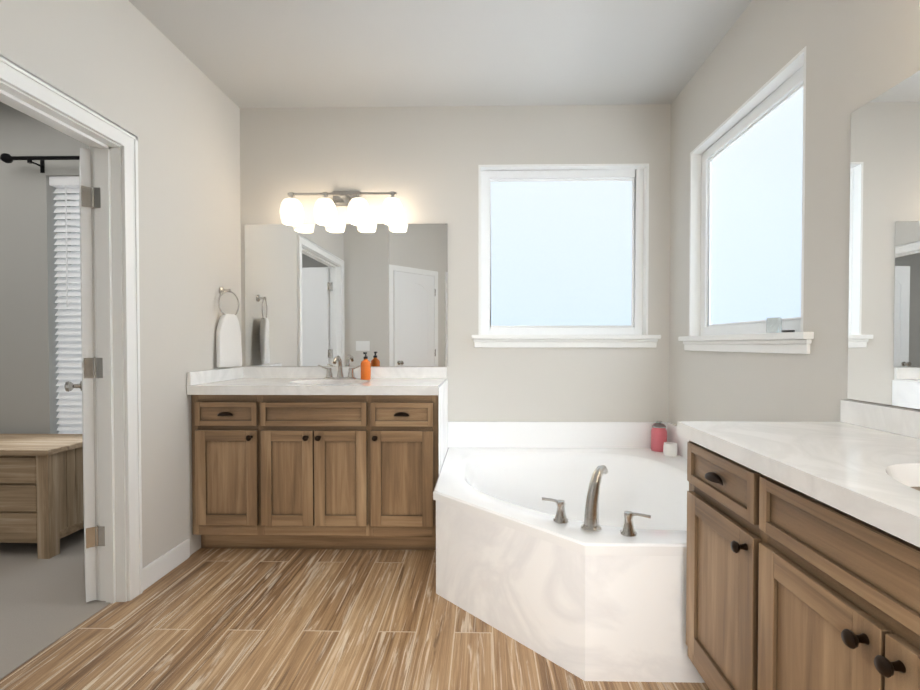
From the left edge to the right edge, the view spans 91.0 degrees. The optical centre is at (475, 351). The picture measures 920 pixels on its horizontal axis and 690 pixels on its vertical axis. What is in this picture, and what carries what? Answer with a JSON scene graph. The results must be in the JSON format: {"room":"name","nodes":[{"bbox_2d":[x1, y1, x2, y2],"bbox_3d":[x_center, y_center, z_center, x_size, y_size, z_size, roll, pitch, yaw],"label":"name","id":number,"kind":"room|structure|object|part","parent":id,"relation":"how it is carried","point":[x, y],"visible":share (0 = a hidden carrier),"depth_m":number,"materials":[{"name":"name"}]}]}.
{"room":"bathroom","nodes":[
{"label":"bathroom","id":0,"kind":"room"},
{"bbox_2d":[0,102,88,433],"bbox_3d":[-3.387,-0.248,3.070,3.400,2.740,0.260,0,1,1],"label":"wall","id":1,"kind":"structure","parent":0,"point":[28,357],"depth_m":2.93,"materials":[{"name":"grey paint"}]},
{"bbox_2d":[0,153,79,172],"bbox_3d":[-2.337,-1.194,2.849,1.263,0.090,0.113,0,1,1],"label":"curtain rod","id":2,"kind":"object","parent":1,"relation":"attached to","point":[6,158],"visible":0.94,"depth_m":2.82,"materials":[{"name":"black metal"}]},
{"bbox_2d":[49,176,82,433],"bbox_3d":[-2.328,-0.282,2.960,0.864,1.701,0.071,0,1,1],"label":"window blinds","id":3,"kind":"object","parent":1,"relation":"attached to","point":[69,365],"visible":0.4,"depth_m":2.97,"materials":[{"name":"white plastic"}]},
{"bbox_2d":[70,193,80,328],"bbox_3d":[-2.325,-0.284,3.141,0.920,1.750,0.100,0,1,1],"label":"window unit","id":4,"kind":"structure","parent":1,"relation":"in","point":[75,245],"depth_m":3.09,"materials":[{"name":"white plastic"}]},
{"bbox_2d":[0,528,109,679],"bbox_3d":[-3.330,1.179,1.220,3.340,0.064,3.480,0,1,1],"label":"floor","id":5,"kind":"structure","parent":0,"point":[44,604],"depth_m":2.06,"materials":[{"name":"beige carpet"}]},
{"bbox_2d":[0,434,83,558],"bbox_3d":[-2.832,0.829,2.656,1.085,0.600,0.452,0,1,1],"label":"dresser","id":6,"kind":"object","parent":5,"relation":"on","point":[41,492],"visible":0.69,"depth_m":2.46,"materials":[{"name":"brown wood"}]},
{"bbox_2d":[0,0,241,567],"bbox_3d":[-1.660,-0.219,1.169,0.120,2.740,3.720,0,1,1],"label":"wall","id":7,"kind":"structure","parent":0,"point":[129,66],"depth_m":2.30,"materials":[{"name":"grey paint"}]},
{"bbox_2d":[0,55,142,602],"bbox_3d":[-1.658,0.083,1.474,0.172,2.128,1.276,0,1,1],"label":"door frame","id":8,"kind":"structure","parent":7,"relation":"attached to","point":[110,352],"depth_m":2.03,"materials":[{"name":"white wood"}]},
{"bbox_2d":[94,188,104,545],"bbox_3d":[-1.700,0.084,1.475,0.034,1.615,1.120,0,1,1],"label":"jamb hinge leaves","id":9,"kind":"object","parent":8,"relation":"attached to","point":[99,374],"visible":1,"depth_m":2.03,"materials":[{"name":"silver metal"}]},
{"bbox_2d":[64,148,97,601],"bbox_3d":[-1.912,0.111,2.225,0.172,2.025,0.563,-1,1,-41],"label":"door leaf","id":10,"kind":"structure","parent":7,"relation":"in","point":[86,204],"depth_m":2.02,"materials":[{"name":"white wood"}]},
{"bbox_2d":[143,539,189,590],"bbox_3d":[-1.574,1.082,2.300,0.014,0.105,0.355,0,1,1],"label":"baseboard","id":11,"kind":"structure","parent":7,"relation":"attached to","point":[157,569],"depth_m":2.27,"materials":[{"name":"white wood"}]},
{"bbox_2d":[216,286,241,366],"bbox_3d":[-1.526,-0.151,2.792,0.088,0.496,0.180,0,1,1],"label":"towel ring","id":12,"kind":"object","parent":7,"relation":"attached to","point":[228,345],"visible":0.98,"depth_m":2.77,"materials":[{"name":"white fabric"}]},
{"bbox_3d":[-1.542,-0.373,2.790,0.057,0.052,0.052,0,1,1],"label":"post","id":13,"kind":"part","parent":12,"relation":"part of","materials":[{"name":"silver metal"}]},
{"bbox_2d":[216,314,241,366],"bbox_3d":[-1.521,-0.067,2.794,0.048,0.326,0.182,0,1,16],"label":"towel","id":14,"kind":"object","parent":12,"relation":"hanging from","point":[228,333],"depth_m":2.77,"materials":[{"name":"white fabric"}]},
{"bbox_2d":[0,548,709,689],"bbox_3d":[-0.209,1.185,0.975,2.910,0.060,4.100,0,1,1],"label":"floor","id":15,"kind":"structure","parent":0,"point":[273,619],"depth_m":1.80,"materials":[{"name":"brown wood"}]},
{"bbox_2d":[187,356,446,549],"bbox_3d":[-0.881,0.579,2.732,1.379,1.097,0.587,0,1,1],"label":"bathroom vanity","id":16,"kind":"object","parent":15,"relation":"on","point":[323,457],"visible":0.94,"depth_m":2.48,"materials":[{"name":"brown wood"}]},
{"bbox_2d":[187,378,446,394],"bbox_3d":[-0.881,0.259,2.737,1.375,0.150,0.565,0,1,1],"label":"countertop","id":17,"kind":"structure","parent":16,"relation":"on","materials":[{"name":"stone"}]},
{"bbox_2d":[318,356,360,378],"bbox_3d":[-0.876,0.180,2.841,0.288,0.303,0.244,0,1,1],"label":"faucet","id":18,"kind":"object","parent":17,"relation":"on","point":[329,375],"depth_m":2.92,"materials":[{"name":"silver metal"}]},
{"bbox_2d":[361,352,370,379],"bbox_3d":[-0.698,0.094,2.881,0.062,0.174,0.065,0,1,1],"label":"soap bottle","id":19,"kind":"object","parent":17,"relation":"on","point":[365,369],"visible":1,"depth_m":2.86,"materials":[{"name":"orange plastic"}]},
{"bbox_2d":[433,379,704,682],"bbox_3d":[0.535,0.667,2.274,1.465,0.935,1.456,0,1,1],"label":"tub","id":20,"kind":"object","parent":15,"relation":"on","point":[563,545],"visible":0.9,"depth_m":1.84,"materials":[{"name":"white plastic"}]},
{"bbox_2d":[542,465,650,536],"bbox_3d":[0.443,0.550,1.689,0.364,0.217,0.193,0,1,1],"label":"faucet","id":21,"kind":"object","parent":20,"relation":"on","point":[558,525],"depth_m":1.67,"materials":[{"name":"silver metal"}]},
{"bbox_2d":[651,421,666,451],"bbox_3d":[1.183,0.543,2.906,0.097,0.192,0.097,0,1,1],"label":"candle jar","id":22,"kind":"object","parent":20,"relation":"on","point":[658,434],"visible":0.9,"depth_m":2.87,"materials":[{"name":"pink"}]},
{"bbox_3d":[1.183,0.468,2.904,0.086,0.042,0.086,0,1,1],"label":"lid","id":23,"kind":"part","parent":22,"relation":"part of","materials":[{"name":"grey metal"}]},
{"bbox_2d":[663,442,676,456],"bbox_3d":[1.201,0.603,2.776,0.080,0.075,0.080,0,1,1],"label":"jar","id":24,"kind":"object","parent":20,"relation":"on","point":[669,449],"visible":0.98,"depth_m":2.74,"materials":[{"name":"white ceramic"}]},
{"bbox_2d":[677,400,919,689],"bbox_3d":[0.947,0.627,0.766,0.587,1.061,1.544,0,1,1],"label":"bathroom vanity","id":25,"kind":"object","parent":15,"relation":"on","point":[803,559],"visible":1,"depth_m":1.03,"materials":[{"name":"brown wood"}]},
{"bbox_2d":[677,421,919,546],"bbox_3d":[0.956,0.326,0.762,0.565,0.150,1.542,0,1,1],"label":"countertop","id":26,"kind":"structure","parent":25,"relation":"on","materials":[{"name":"stone"}]},
{"bbox_2d":[128,0,751,107],"bbox_3d":[-1.869,-1.626,0.971,6.510,0.080,4.360,0,1,1],"label":"ceiling","id":27,"kind":"structure","parent":0,"point":[316,53],"depth_m":2.40,"materials":[{"name":"grey paint"}]},
{"bbox_2d":[240,104,670,447],"bbox_3d":[-0.131,-0.248,3.072,3.110,2.740,0.140,0,1,1],"label":"wall","id":28,"kind":"structure","parent":0,"point":[424,162],"depth_m":2.99,"materials":[{"name":"grey paint"}]},
{"bbox_2d":[187,367,446,385],"bbox_3d":[-0.882,0.147,2.735,1.377,0.075,0.565,0,1,1],"label":"backsplash","id":29,"kind":"structure","parent":28,"relation":"attached to","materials":[{"name":"stone"}]},
{"bbox_2d":[280,191,403,225],"bbox_3d":[-0.854,-0.941,2.920,0.785,0.240,0.166,0,1,1],"label":"sconce","id":30,"kind":"object","parent":28,"relation":"attached to","point":[292,211],"visible":1,"depth_m":2.86,"materials":[{"name":"white glass"}]},
{"bbox_2d":[244,224,447,366],"bbox_3d":[-0.860,-0.371,3.009,1.355,0.946,0.006,0,1,1],"label":"mirror","id":31,"kind":"object","parent":28,"relation":"attached to","point":[317,294],"visible":1,"depth_m":3.01,"materials":[{"name":"silver metal"}]},
{"bbox_2d":[472,164,660,347],"bbox_3d":[0.596,-0.638,3.037,1.235,1.228,0.192,0,1,1],"label":"window","id":32,"kind":"structure","parent":28,"relation":"in","point":[563,255],"depth_m":3.07,"materials":[{"name":"white"}]},
{"bbox_2d":[669,0,919,424],"bbox_3d":[1.316,-0.215,0.941,0.140,2.740,4.070,0,1,1],"label":"wall","id":33,"kind":"structure","parent":0,"point":[860,53],"depth_m":1.72,"materials":[{"name":"grey paint"}]},
{"bbox_2d":[678,332,813,353],"bbox_3d":[1.248,-0.039,2.213,0.042,0.084,1.075,0,1,1],"label":"window sill","id":34,"kind":"structure","parent":33,"relation":"attached to","point":[792,342],"depth_m":2.00,"materials":[{"name":"white wood"}]},
{"bbox_2d":[766,317,781,332],"bbox_3d":[1.241,-0.107,1.874,0.054,0.062,0.054,0,1,1],"label":"glass","id":35,"kind":"object","parent":34,"relation":"on","point":[773,324],"visible":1,"depth_m":1.85,"materials":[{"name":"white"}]},
{"bbox_2d":[689,46,805,335],"bbox_3d":[1.316,-0.617,2.208,0.095,1.105,0.965,0,1,1],"label":"trim","id":36,"kind":"structure","parent":33,"relation":"attached to","point":[791,67],"depth_m":2.56,"materials":[{"name":"white"}]},
{"bbox_2d":[700,65,803,335],"bbox_3d":[1.354,-0.618,2.207,0.050,1.082,0.937,0,1,1],"label":"window","id":37,"kind":"structure","parent":33,"relation":"in","point":[751,212],"depth_m":2.18,"materials":[{"name":"glass"}]},
{"bbox_2d":[840,400,919,438],"bbox_3d":[1.229,0.213,0.755,0.020,0.075,1.542,0,1,1],"label":"backsplash","id":38,"kind":"structure","parent":33,"relation":"attached to","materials":[{"name":"stone"}]},
{"bbox_2d":[847,70,919,408],"bbox_3d":[1.238,-0.304,0.752,0.006,0.949,1.512,0,1,1],"label":"mirror","id":39,"kind":"object","parent":33,"relation":"attached to","point":[884,313],"visible":1,"depth_m":1.37,"materials":[{"name":"silver metal"}]}
]}

